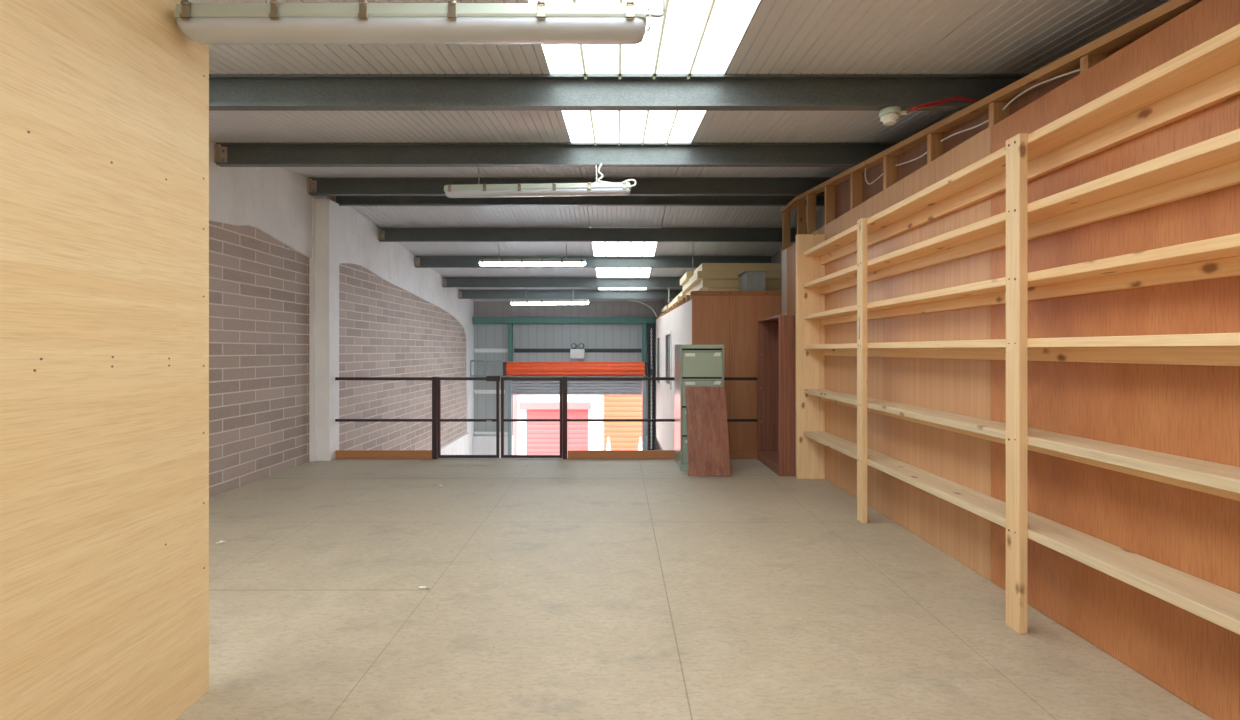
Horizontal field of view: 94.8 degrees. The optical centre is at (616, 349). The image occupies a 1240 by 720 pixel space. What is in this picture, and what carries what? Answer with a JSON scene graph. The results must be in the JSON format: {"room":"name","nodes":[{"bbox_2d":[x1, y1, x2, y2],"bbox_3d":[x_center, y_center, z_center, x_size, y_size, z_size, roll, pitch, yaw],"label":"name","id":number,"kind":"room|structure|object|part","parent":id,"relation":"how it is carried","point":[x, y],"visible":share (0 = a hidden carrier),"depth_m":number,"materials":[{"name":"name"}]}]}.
{"room":"warehouse mezzanine","nodes":[
{"label":"warehouse mezzanine","id":0,"kind":"room"},
{"bbox_2d":[0,0,208,719],"bbox_3d":[-1.457,0.011,-0.066,0.120,2.453,4.277,0,0,-2],"label":"wall","id":1,"kind":"structure","parent":0,"point":[104,104],"depth_m":1.61,"materials":[{"name":"brown wood"}]},
{"bbox_2d":[209,141,473,497],"bbox_3d":[-3.475,0.965,4.975,0.290,5.950,17.150,0,0,0],"label":"wall","id":2,"kind":"structure","parent":0,"point":[397,318],"depth_m":6.10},
{"bbox_2d":[309,198,338,461],"bbox_3d":[-3.317,-0.225,6.468,0.205,2.930,0.265,0,0,0],"label":"column","id":3,"kind":"structure","parent":2,"relation":"attached to","point":[324,262],"depth_m":6.37,"materials":[{"name":"white paint"}]},
{"bbox_2d":[470,360,503,376],"bbox_3d":[-3.007,0.428,13.150,0.775,0.384,0.040,0,0,0],"label":"bracket","id":4,"kind":"object","parent":2,"relation":"attached to","point":[471,361],"visible":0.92,"depth_m":13.13,"materials":[{"name":"metal"}]},
{"bbox_2d":[473,301,669,457],"bbox_3d":[-0.400,1.340,13.480,6.040,5.200,0.160,0,0,0],"label":"wall","id":5,"kind":"structure","parent":0,"point":[486,336],"depth_m":13.50,"materials":[{"name":"grey metal"}]},
{"bbox_2d":[474,390,504,393],"bbox_3d":[-3.015,0.989,13.463,0.710,0.093,0.067,0,0,0],"label":"rail","id":6,"kind":"object","parent":5,"relation":"attached to","point":[475,391],"visible":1,"depth_m":13.49,"materials":[{"name":"grey metal"}]},
{"bbox_2d":[474,349,507,352],"bbox_3d":[-2.965,0.013,13.463,0.810,0.093,0.067,0,0,0],"label":"rail","id":7,"kind":"object","parent":5,"relation":"attached to","point":[476,350],"visible":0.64,"depth_m":13.49,"materials":[{"name":"white metal"}]},
{"bbox_2d":[474,432,507,435],"bbox_3d":[-2.965,1.978,13.463,0.810,0.093,0.067,0,0,0],"label":"rail","id":8,"kind":"object","parent":5,"relation":"on","point":[475,433],"visible":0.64,"depth_m":13.43,"materials":[{"name":"grey metal"}]},
{"bbox_2d":[514,349,641,352],"bbox_3d":[-0.925,0.013,13.463,3.010,0.093,0.067,0,0,0],"label":"rail","id":9,"kind":"object","parent":5,"relation":"attached to","point":[515,350],"visible":0.93,"depth_m":13.49,"materials":[{"name":"black metal"}]},
{"bbox_2d":[570,343,584,357],"bbox_3d":[-0.925,0.019,13.358,0.330,0.352,0.133,0,0,0],"label":"emergency light","id":10,"kind":"object","parent":9,"relation":"attached to","point":[574,353],"visible":1,"depth_m":13.31,"materials":[{"name":"white plastic"}]},
{"bbox_2d":[180,0,1169,301],"bbox_3d":[-0.400,-1.462,4.900,6.440,1.111,17.400,0,0,0],"label":"ceiling","id":11,"kind":"structure","parent":0,"point":[780,36],"depth_m":3.26,"materials":[{"name":"white metal"}]},
{"bbox_2d":[174,0,664,44],"bbox_3d":[-0.647,-1.146,1.913,1.615,0.228,0.145,0,0,0],"label":"strip light","id":12,"kind":"object","parent":11,"relation":"hanging from","point":[274,22],"visible":1,"depth_m":1.86,"materials":[{"name":"plastic"}]},
{"bbox_2d":[174,3,646,34],"bbox_3d":[-0.678,-1.113,1.920,1.552,0.052,0.132,0,0,0],"label":"tray","id":13,"kind":"object","parent":12,"relation":"on","point":[184,12],"depth_m":1.86,"materials":[{"name":"white plastic"}]},
{"bbox_2d":[177,17,644,44],"bbox_3d":[-0.678,-1.066,1.920,1.540,0.045,0.120,0,0,0],"label":"diffuser","id":14,"kind":"object","parent":12,"relation":"attached to","point":[202,30],"depth_m":1.88,"materials":[{"name":"white plastic"}]},
{"bbox_2d":[214,142,896,166],"bbox_3d":[-0.395,-1.655,4.825,5.990,0.188,0.070,0,0,0],"label":"purlin","id":15,"kind":"object","parent":11,"relation":"attached to","point":[573,154],"visible":0.89,"depth_m":4.86,"materials":[{"name":"metal"}]},
{"bbox_2d":[444,164,635,197],"bbox_3d":[-0.641,-1.424,4.794,1.605,0.280,0.144,0,0,0],"label":"strip light","id":16,"kind":"object","parent":15,"relation":"hanging from","point":[604,188],"visible":1,"depth_m":4.74,"materials":[{"name":"plastic"}]},
{"bbox_2d":[444,182,630,190],"bbox_3d":[-0.664,-1.364,4.800,1.560,0.073,0.132,0,0,0],"label":"tray","id":17,"kind":"object","parent":16,"relation":"on","point":[596,186],"depth_m":4.74,"materials":[{"name":"white plastic"}]},
{"bbox_2d":[445,188,629,197],"bbox_3d":[-0.664,-1.317,4.800,1.548,0.066,0.120,0,0,0],"label":"diffuser","id":18,"kind":"object","parent":16,"relation":"attached to","point":[450,192],"depth_m":4.75,"materials":[{"name":"white plastic"}]},
{"bbox_2d":[442,277,682,287],"bbox_3d":[-0.395,-1.310,11.065,5.990,0.188,0.070,0,0,0],"label":"purlin","id":19,"kind":"object","parent":11,"relation":"attached to","point":[447,282],"visible":0.89,"depth_m":11.10,"materials":[{"name":"metal"}]},
{"bbox_2d":[510,293,588,304],"bbox_3d":[-1.315,-1.050,11.144,1.530,0.340,0.144,0,0,0],"label":"strip light","id":20,"kind":"object","parent":19,"relation":"hanging from","point":[565,301],"visible":1,"depth_m":11.09,"materials":[{"name":"plastic"}]},
{"bbox_2d":[510,299,588,302],"bbox_3d":[-1.315,-0.956,11.150,1.530,0.064,0.132,0,0,0],"label":"tray","id":21,"kind":"object","parent":20,"relation":"on","point":[565,300],"depth_m":11.09,"materials":[{"name":"white metal"}]},
{"bbox_2d":[511,302,588,304],"bbox_3d":[-1.315,-0.909,11.150,1.518,0.057,0.120,0,0,0],"label":"diffuser","id":22,"kind":"object","parent":20,"relation":"attached to","point":[512,303],"depth_m":11.09,"materials":[{"name":"white plastic"}]},
{"bbox_2d":[307,177,832,195],"bbox_3d":[-0.395,-1.800,6.275,5.990,0.188,0.070,0,0,0],"label":"purlin","id":23,"kind":"object","parent":11,"relation":"attached to","point":[318,186],"visible":0.83,"depth_m":6.31,"materials":[{"name":"metal"}]},
{"bbox_2d":[458,290,682,298],"bbox_3d":[-0.395,-1.188,12.165,5.990,0.188,0.070,0,0,0],"label":"purlin","id":24,"kind":"object","parent":11,"relation":"attached to","point":[462,294],"visible":0.89,"depth_m":12.20,"materials":[{"name":"metal"}]},
{"bbox_2d":[630,299,656,316],"bbox_3d":[0.616,-0.914,12.581,0.877,0.357,0.087,0,0,-44],"label":"cable","id":25,"kind":"object","parent":24,"relation":"hanging from","point":[630,299],"visible":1,"depth_m":12.57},
{"bbox_2d":[327,196,824,205],"bbox_3d":[-0.395,-1.794,6.705,5.990,0.188,0.070,0,0,0],"label":"purlin","id":26,"kind":"object","parent":11,"relation":"attached to","point":[341,200],"visible":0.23,"depth_m":6.74,"materials":[{"name":"metal"}]},
{"bbox_2d":[378,228,796,241],"bbox_3d":[-0.395,-1.638,8.115,5.990,0.188,0.070,0,0,0],"label":"purlin","id":27,"kind":"object","parent":11,"relation":"attached to","point":[385,234],"visible":0.89,"depth_m":8.15,"materials":[{"name":"metal"}]},
{"bbox_2d":[479,243,585,265],"bbox_3d":[-1.213,-1.372,8.194,1.530,0.326,0.144,0,0,0],"label":"strip light","id":28,"kind":"object","parent":27,"relation":"hanging from","point":[483,262],"visible":1,"depth_m":8.14,"materials":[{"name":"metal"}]},
{"bbox_2d":[479,259,585,262],"bbox_3d":[-1.213,-1.281,8.200,1.530,0.056,0.132,0,0,0],"label":"tray","id":29,"kind":"object","parent":28,"relation":"on","point":[480,260],"depth_m":8.14,"materials":[{"name":"white plastic"}]},
{"bbox_2d":[479,262,585,265],"bbox_3d":[-1.213,-1.234,8.200,1.518,0.050,0.120,0,0,0],"label":"diffuser","id":30,"kind":"object","parent":28,"relation":"attached to","point":[481,263],"depth_m":8.15,"materials":[{"name":"white plastic"}]},
{"bbox_2d":[414,256,771,267],"bbox_3d":[-0.395,-1.477,9.565,5.990,0.188,0.070,0,0,0],"label":"purlin","id":31,"kind":"object","parent":11,"relation":"attached to","point":[420,261],"visible":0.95,"depth_m":9.60,"materials":[{"name":"metal"}]},
{"bbox_2d":[209,73,1028,110],"bbox_3d":[-0.395,-1.505,3.325,5.990,0.188,0.070,0,0,0],"label":"purlin","id":32,"kind":"object","parent":11,"relation":"attached to","point":[552,91],"visible":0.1,"depth_m":3.36,"materials":[{"name":"metal"}]},
{"bbox_2d":[879,96,978,125],"bbox_3d":[1.917,-1.393,3.330,0.765,0.139,0.120,0,0,0],"label":"smoke detector","id":33,"kind":"object","parent":32,"relation":"attached to","point":[889,115],"visible":0.87,"depth_m":3.28,"materials":[{"name":"white plastic"}]},
{"bbox_2d":[590,227,656,289],"bbox_3d":[0.117,-1.514,10.175,1.005,0.477,4.084,0,0,0],"label":"rooflight","id":34,"kind":"object","parent":11,"relation":"attached to","point":[599,248],"visible":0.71,"depth_m":9.43,"materials":[{"name":"white plastic"}]},
{"bbox_2d":[528,0,759,144],"bbox_3d":[0.117,-1.353,0.830,1.005,0.829,8.054,0,0,0],"label":"rooflight","id":35,"kind":"object","parent":11,"relation":"attached to","point":[692,36],"visible":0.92,"depth_m":3.06,"materials":[{"name":"white plastic"}]},
{"bbox_2d":[176,458,1213,719],"bbox_3d":[-0.500,1.365,1.480,6.240,0.250,10.160,0,0,0],"label":"floor","id":36,"kind":"structure","parent":0,"point":[600,589],"depth_m":2.71,"materials":[{"name":"beige concrete"}]},
{"bbox_2d":[335,377,756,458],"bbox_3d":[-0.608,0.772,6.498,5.195,0.934,0.052,0,0,0],"label":"guard rail","id":37,"kind":"object","parent":36,"relation":"on","point":[340,454],"visible":0.77,"depth_m":6.48,"materials":[{"name":"black metal"}]},
{"bbox_3d":[-2.640,0.801,6.496,1.130,0.028,0.032,0,0,0],"label":"rail","id":38,"kind":"part","parent":37,"relation":"part of","materials":[{"name":"black metal"}]},
{"bbox_3d":[-2.640,0.328,6.496,1.130,0.034,0.032,0,0,0],"label":"rail","id":39,"kind":"part","parent":37,"relation":"part of","materials":[{"name":"black metal"}]},
{"bbox_3d":[-2.075,0.772,6.498,0.052,0.934,0.052,0,0,0],"label":"post","id":40,"kind":"part","parent":37,"relation":"part of","materials":[{"name":"black metal"}]},
{"bbox_2d":[437,376,499,457],"bbox_3d":[-1.685,0.761,6.490,0.716,0.933,0.048,0,0,0],"label":"gate","id":41,"kind":"object","parent":37,"relation":"attached to","point":[487,378],"visible":1,"depth_m":6.48,"materials":[{"name":"black metal"}]},
{"bbox_3d":[-1.693,0.328,6.498,0.640,0.034,0.028,0,0,0],"label":"rail","id":42,"kind":"part","parent":41,"relation":"part of","materials":[{"name":"black metal"}]},
{"bbox_3d":[-1.693,1.213,6.498,0.640,0.030,0.028,0,0,0],"label":"rail","id":43,"kind":"part","parent":41,"relation":"part of","materials":[{"name":"black metal"}]},
{"bbox_3d":[-1.693,0.801,6.498,0.640,0.028,0.028,0,0,0],"label":"rail","id":44,"kind":"part","parent":41,"relation":"part of","materials":[{"name":"black metal"}]},
{"bbox_3d":[-1.405,0.325,6.473,0.155,0.060,0.015,0,0,0],"label":"latch plate","id":45,"kind":"part","parent":41,"relation":"part of","materials":[{"name":"black metal"}]},
{"bbox_2d":[500,377,562,457],"bbox_3d":[-0.978,0.769,6.492,0.710,0.918,0.044,0,0,0],"label":"gate","id":46,"kind":"object","parent":37,"relation":"attached to","point":[503,420],"visible":1,"depth_m":6.48,"materials":[{"name":"black metal"}]},
{"bbox_3d":[-0.972,1.213,6.498,0.638,0.030,0.028,0,0,0],"label":"rail","id":47,"kind":"part","parent":46,"relation":"part of","materials":[{"name":"black metal"}]},
{"bbox_3d":[-0.972,0.801,6.498,0.638,0.028,0.028,0,0,0],"label":"rail","id":48,"kind":"part","parent":46,"relation":"part of","materials":[{"name":"black metal"}]},
{"bbox_3d":[-0.972,0.328,6.498,0.638,0.034,0.028,0,0,0],"label":"rail","id":49,"kind":"part","parent":46,"relation":"part of","materials":[{"name":"black metal"}]},
{"bbox_3d":[-0.593,0.772,6.498,0.052,0.934,0.052,0,0,0],"label":"post","id":50,"kind":"part","parent":37,"relation":"part of","materials":[{"name":"black metal"}]},
{"bbox_3d":[0.699,0.801,6.496,2.583,0.028,0.032,0,0,0],"label":"rail","id":51,"kind":"part","parent":37,"relation":"part of","materials":[{"name":"black metal"}]},
{"bbox_3d":[0.699,0.328,6.496,2.583,0.034,0.032,0,0,0],"label":"rail","id":52,"kind":"part","parent":37,"relation":"part of","materials":[{"name":"black metal"}]},
{"bbox_2d":[686,387,698,475],"bbox_3d":[0.855,0.806,5.712,0.310,0.866,0.227,0,0,0],"label":"board","id":53,"kind":"object","parent":36,"relation":"on","point":[690,401],"visible":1,"depth_m":5.69,"materials":[{"name":"brown wood"}]},
{"bbox_2d":[675,344,723,470],"bbox_3d":[0.874,0.591,6.136,0.448,1.296,0.608,0,0,0],"label":"filing cabinet","id":54,"kind":"object","parent":36,"relation":"on","point":[695,365],"visible":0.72,"depth_m":5.84,"materials":[{"name":"green metal"}]},
{"bbox_3d":[0.874,0.734,5.851,0.404,0.280,0.031,0,0,0],"label":"drawer","id":55,"kind":"part","parent":54,"relation":"part of","materials":[{"name":"green metal"}]},
{"bbox_3d":[0.874,1.029,5.851,0.404,0.274,0.031,0,0,0],"label":"drawer","id":56,"kind":"part","parent":54,"relation":"part of","materials":[{"name":"green metal"}]},
{"bbox_3d":[0.874,-0.035,6.135,0.412,0.041,0.590,0,0,0],"label":"casing","id":57,"kind":"part","parent":54,"relation":"part of","materials":[{"name":"green metal"}]},
{"bbox_3d":[0.874,0.436,5.851,0.404,0.280,0.031,0,0,0],"label":"drawer","id":58,"kind":"part","parent":54,"relation":"part of","materials":[{"name":"green metal"}]},
{"bbox_3d":[0.874,0.141,5.851,0.404,0.274,0.031,0,0,0],"label":"drawer","id":59,"kind":"part","parent":54,"relation":"part of","materials":[{"name":"green metal"}]},
{"bbox_2d":[694,387,730,475],"bbox_3d":[0.948,0.806,5.689,0.332,0.866,0.227,0,0,0],"label":"board","id":60,"kind":"object","parent":36,"relation":"on","point":[710,402],"visible":1,"depth_m":5.68,"materials":[{"name":"brown wood"}]},
{"bbox_2d":[757,315,795,475],"bbox_3d":[1.780,0.449,6.022,0.380,1.581,0.865,0,0,0],"label":"bookcase","id":61,"kind":"object","parent":36,"relation":"on","point":[776,335],"visible":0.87,"depth_m":6.03,"materials":[{"name":"brown wood"}]},
{"bbox_3d":[1.780,0.449,6.445,0.380,1.581,0.020,0,0,0],"label":"panel","id":62,"kind":"part","parent":61,"relation":"part of","materials":[{"name":"brown wood"}]},
{"bbox_3d":[1.780,-0.331,6.022,0.380,0.022,0.824,0,0,0],"label":"panel","id":63,"kind":"part","parent":61,"relation":"part of","materials":[{"name":"brown wood"}]},
{"bbox_3d":[1.775,1.152,6.022,0.370,0.020,0.824,0,0,0],"label":"panel","id":64,"kind":"part","parent":61,"relation":"part of","materials":[{"name":"brown wood"}]},
{"bbox_3d":[1.780,0.449,5.600,0.380,1.581,0.020,0,0,0],"label":"panel","id":65,"kind":"part","parent":61,"relation":"part of","materials":[{"name":"brown wood"}]},
{"bbox_2d":[796,24,1239,634],"bbox_3d":[1.863,0.064,2.458,0.271,2.351,6.117,0,0,0],"label":"shelving unit","id":66,"kind":"object","parent":36,"relation":"on","point":[1207,75],"visible":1,"depth_m":2.49,"materials":[{"name":"brown wood"}]},
{"bbox_3d":[1.774,0.146,4.125,0.038,2.185,0.089,0,0,0],"label":"post","id":67,"kind":"part","parent":66,"relation":"part of","materials":[{"name":"brown wood"}]},
{"bbox_3d":[1.774,0.146,2.531,0.038,2.185,0.089,0,0,0],"label":"post","id":68,"kind":"part","parent":66,"relation":"part of","materials":[{"name":"brown wood"}]},
{"bbox_3d":[1.896,-0.921,2.439,0.206,0.039,6.078,0,0,0],"label":"shelf","id":69,"kind":"part","parent":66,"relation":"part of","materials":[{"name":"brown wood"}]},
{"bbox_3d":[1.896,-0.620,2.439,0.206,0.039,6.078,0,0,0],"label":"shelf","id":70,"kind":"part","parent":66,"relation":"part of","materials":[{"name":"brown wood"}]},
{"bbox_3d":[1.896,-0.318,2.439,0.206,0.039,6.078,0,0,0],"label":"shelf","id":71,"kind":"part","parent":66,"relation":"part of","materials":[{"name":"brown wood"}]},
{"bbox_3d":[1.896,-0.030,2.439,0.206,0.039,6.078,0,0,0],"label":"shelf","id":72,"kind":"part","parent":66,"relation":"part of","materials":[{"name":"brown wood"}]},
{"bbox_3d":[1.896,0.396,2.439,0.206,0.039,6.078,0,0,0],"label":"shelf","id":73,"kind":"part","parent":66,"relation":"part of","materials":[{"name":"brown wood"}]},
{"bbox_3d":[1.896,0.802,2.439,0.206,0.039,6.078,0,0,0],"label":"shelf","id":74,"kind":"part","parent":66,"relation":"part of","materials":[{"name":"brown wood"}]},
{"bbox_2d":[771,206,824,262],"bbox_3d":[2.720,0.965,4.975,0.200,5.950,17.150,0,0,0],"label":"wall","id":75,"kind":"structure","parent":0,"point":[820,214],"depth_m":7.45,"materials":[{"name":"grey paint"}]},
{"bbox_2d":[781,0,1239,719],"bbox_3d":[2.053,-0.236,1.948,0.114,2.948,9.995,0,0,0],"label":"wall","id":76,"kind":"structure","parent":0,"point":[1190,411],"depth_m":2.45,"materials":[{"name":"red wood"}]},
{"bbox_2d":[865,168,882,184],"bbox_3d":[2.035,-1.410,4.510,0.009,0.162,0.333,0,0,0],"label":"cable","id":77,"kind":"object","parent":76,"relation":"attached to","point":[865,168],"visible":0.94,"depth_m":4.58,"materials":[{"name":"white plastic"}]},
{"bbox_2d":[895,152,926,165],"bbox_3d":[2.035,-1.321,3.938,0.009,0.059,0.441,0,0,0],"label":"cable","id":78,"kind":"object","parent":76,"relation":"attached to","point":[926,152],"visible":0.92,"depth_m":3.92,"materials":[{"name":"white plastic"}]},
{"bbox_2d":[941,120,988,141],"bbox_3d":[2.035,-1.284,3.345,0.009,0.067,0.471,0,0,0],"label":"cable","id":79,"kind":"object","parent":76,"relation":"attached to","point":[987,120],"visible":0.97,"depth_m":3.32,"materials":[{"name":"white plastic"}]},
{"bbox_3d":[2.050,-1.203,1.972,0.108,1.014,9.945,0,0,0],"label":"plate","id":80,"kind":"part","parent":76,"relation":"part of","materials":[{"name":"brown wood"}]},
{"bbox_2d":[1002,69,1079,109],"bbox_3d":[2.035,-1.260,2.750,0.009,0.068,0.512,0,0,0],"label":"cable","id":81,"kind":"object","parent":76,"relation":"attached to","point":[1077,70],"visible":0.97,"depth_m":2.74,"materials":[{"name":"plastic"}]},
{"bbox_3d":[-0.400,4.040,5.000,6.440,0.200,17.200,0,0,0],"label":"ground","id":82,"kind":"structure","parent":0,"visible":0},
{"bbox_2d":[503,362,647,454],"bbox_3d":[-0.950,2.107,13.138,3.300,3.667,0.344,0,0,0],"label":"roller shutter","id":83,"kind":"object","parent":82,"relation":"on","point":[516,369],"visible":0.88,"depth_m":13.22,"materials":[{"name":"metal"}]},
{"bbox_3d":[-2.570,0.435,13.130,0.060,0.320,0.280,0,0,0],"label":"plate","id":84,"kind":"part","parent":83,"relation":"part of","materials":[{"name":"metal"}]},
{"bbox_2d":[512,375,641,392],"bbox_3d":[-0.930,0.715,13.256,3.020,0.560,0.032,0,0,0],"label":"curtain","id":85,"kind":"object","parent":83,"relation":"hanging from","point":[518,386],"depth_m":13.25,"materials":[{"name":"grey metal"}]},
{"bbox_3d":[0.670,0.435,13.130,0.060,0.320,0.280,0,0,0],"label":"plate","id":86,"kind":"part","parent":83,"relation":"part of","materials":[{"name":"metal"}]},
{"bbox_2d":[647,323,654,449],"bbox_3d":[0.795,1.663,13.225,0.160,4.555,0.350,0,0,0],"label":"column","id":87,"kind":"structure","parent":82,"relation":"on","point":[650,327],"depth_m":13.25,"materials":[{"name":"metal"}]},
{"bbox_2d":[473,317,656,323],"bbox_3d":[-1.215,-0.695,13.340,4.290,0.150,0.120,0,0,0],"label":"beam","id":88,"kind":"structure","parent":87,"relation":"on","point":[476,320],"depth_m":13.28,"materials":[{"name":"green metal"}]},
{"bbox_2d":[508,323,512,361],"bbox_3d":[-2.490,-0.165,13.345,0.100,0.909,0.110,0,0,0],"label":"steel post","id":89,"kind":"object","parent":88,"relation":"attached to","point":[510,325],"visible":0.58,"depth_m":13.29,"materials":[{"name":"teal metal"}]},
{"bbox_2d":[642,323,646,361],"bbox_3d":[0.640,-0.165,13.345,0.100,0.909,0.110,0,0,0],"label":"steel post","id":90,"kind":"object","parent":88,"relation":"attached to","point":[644,325],"visible":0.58,"depth_m":13.29,"materials":[{"name":"teal metal"}]},
{"bbox_3d":[0.790,0.882,13.090,0.036,2.778,0.035,0,0,45],"label":"chain","id":91,"kind":"part","parent":87,"relation":"part of","materials":[{"name":"black metal"}]},
{"bbox_2d":[655,291,781,449],"bbox_3d":[1.747,1.602,10.116,1.736,4.676,6.068,0,0,0],"label":"cabin","id":92,"kind":"object","parent":82,"relation":"on","point":[728,318],"visible":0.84,"depth_m":7.10,"materials":[{"name":"brown wood"}]},
{"bbox_3d":[0.916,0.225,12.200,0.006,0.970,0.900,0,0,0],"label":"pane","id":93,"kind":"part","parent":92,"relation":"part of","materials":[{"name":"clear glass"}]},
{"bbox_3d":[0.930,0.170,10.085,0.006,0.880,0.930,0,0,0],"label":"pane","id":94,"kind":"part","parent":92,"relation":"part of","materials":[{"name":"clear glass"}]},
{"bbox_3d":[1.772,-0.705,7.092,1.687,0.060,0.016,0,0,0],"label":"trim","id":95,"kind":"part","parent":92,"relation":"part of","materials":[{"name":"brown wood"}]},
{"bbox_3d":[1.774,0.627,7.109,1.681,2.725,0.018,0,0,0],"label":"panel","id":96,"kind":"part","parent":92,"relation":"part of","materials":[{"name":"brown wood"}]},
{"bbox_2d":[707,287,781,290],"bbox_3d":[1.881,-0.789,8.555,1.318,0.104,1.790,0,0,0],"label":"board","id":97,"kind":"object","parent":92,"relation":"on","point":[708,288],"visible":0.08,"depth_m":7.66,"materials":[{"name":"beige wood"}]},
{"bbox_2d":[686,279,781,294],"bbox_3d":[1.845,-0.899,8.565,1.391,0.104,1.770,0,0,0],"label":"board","id":98,"kind":"object","parent":97,"relation":"on","point":[707,283],"visible":0.3,"depth_m":7.68,"materials":[{"name":"beige wood"}]},
{"bbox_2d":[683,271,781,291],"bbox_3d":[1.812,-1.009,8.545,1.457,0.104,1.790,0,0,0],"label":"board","id":99,"kind":"object","parent":98,"relation":"on","point":[698,276],"visible":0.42,"depth_m":7.65,"materials":[{"name":"beige wood"}]},
{"bbox_2d":[680,272,693,285],"bbox_3d":[1.790,-1.119,8.980,1.500,0.104,0.920,0,0,0],"label":"board","id":100,"kind":"object","parent":99,"relation":"on","point":[687,275],"visible":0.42,"depth_m":8.64,"materials":[{"name":"beige wood"}]},
{"bbox_2d":[694,263,781,273],"bbox_3d":[1.841,-1.119,8.080,1.398,0.104,0.800,0,0,0],"label":"board","id":101,"kind":"object","parent":99,"relation":"on","point":[704,266],"visible":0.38,"depth_m":7.68,"materials":[{"name":"beige wood"}]},
{"bbox_2d":[737,271,765,290],"bbox_3d":[1.724,-0.862,7.330,0.269,0.251,0.440,0,0,0],"label":"box","id":102,"kind":"object","parent":92,"relation":"on","point":[748,280],"visible":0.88,"depth_m":7.12,"materials":[{"name":"grey cardboard"}]},
{"bbox_3d":[1.800,-0.779,10.485,1.480,0.083,1.730,0,0,0],"label":"board","id":103,"kind":"object","parent":92,"relation":"on","visible":0},
{"bbox_2d":[668,296,685,308],"bbox_3d":[1.780,-0.868,10.515,1.520,0.083,1.730,0,0,0],"label":"board","id":104,"kind":"object","parent":103,"relation":"on","point":[676,300],"visible":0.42,"depth_m":9.96,"materials":[{"name":"beige wood"}]},
{"bbox_2d":[672,291,685,300],"bbox_3d":[1.820,-0.957,10.465,1.440,0.083,1.730,0,0,0],"label":"board","id":105,"kind":"object","parent":104,"relation":"on","point":[682,293],"visible":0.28,"depth_m":9.70,"materials":[{"name":"beige wood"}]},
{"bbox_3d":[1.785,-0.779,12.250,1.510,0.083,1.500,0,0,0],"label":"board","id":106,"kind":"object","parent":92,"relation":"on","visible":0},
{"bbox_2d":[661,305,667,313],"bbox_3d":[1.770,-0.868,12.280,1.540,0.083,1.500,0,0,0],"label":"board","id":107,"kind":"object","parent":106,"relation":"on","point":[665,308],"visible":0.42,"depth_m":12.00,"materials":[{"name":"beige wood"}]},
{"bbox_3d":[0.000,4.060,16.300,28.000,0.200,5.400,0,0,0],"label":"floor","id":108,"kind":"structure","parent":0,"visible":0},
{"bbox_2d":[514,395,641,457],"bbox_3d":[0.000,0.500,19.140,28.000,6.920,0.520,0,0,0],"label":"doorway opening","id":109,"kind":"object","parent":108,"relation":"on","point":[530,438],"visible":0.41,"depth_m":19.07,"materials":[{"name":"white"}]},
{"bbox_2d":[526,409,587,457],"bbox_3d":[-2.000,2.955,19.094,2.067,1.970,0.048,0,0,0],"label":"shutter","id":110,"kind":"object","parent":109,"relation":"hanging from","point":[542,438],"depth_m":19.07,"materials":[{"name":"red metal"}]},
{"bbox_2d":[604,395,641,449],"bbox_3d":[0.500,2.215,19.034,1.867,3.450,0.048,0,0,0],"label":"shutter","id":111,"kind":"object","parent":109,"relation":"hanging from","point":[622,435],"depth_m":19.01,"materials":[{"name":"orange metal"}]},
{"bbox_2d":[606,437,610,449],"bbox_3d":[-0.263,3.325,17.600,0.170,1.270,0.170,0,0,0],"label":"bollard","id":112,"kind":"object","parent":108,"relation":"on","point":[608,446],"visible":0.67,"depth_m":17.56,"materials":[{"name":"white plastic"}]},
{"bbox_2d":[638,437,641,449],"bbox_3d":[0.726,3.325,17.600,0.170,1.270,0.170,0,0,0],"label":"bollard","id":113,"kind":"object","parent":108,"relation":"on","point":[640,439],"visible":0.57,"depth_m":17.56,"materials":[{"name":"white plastic"}]}
]}

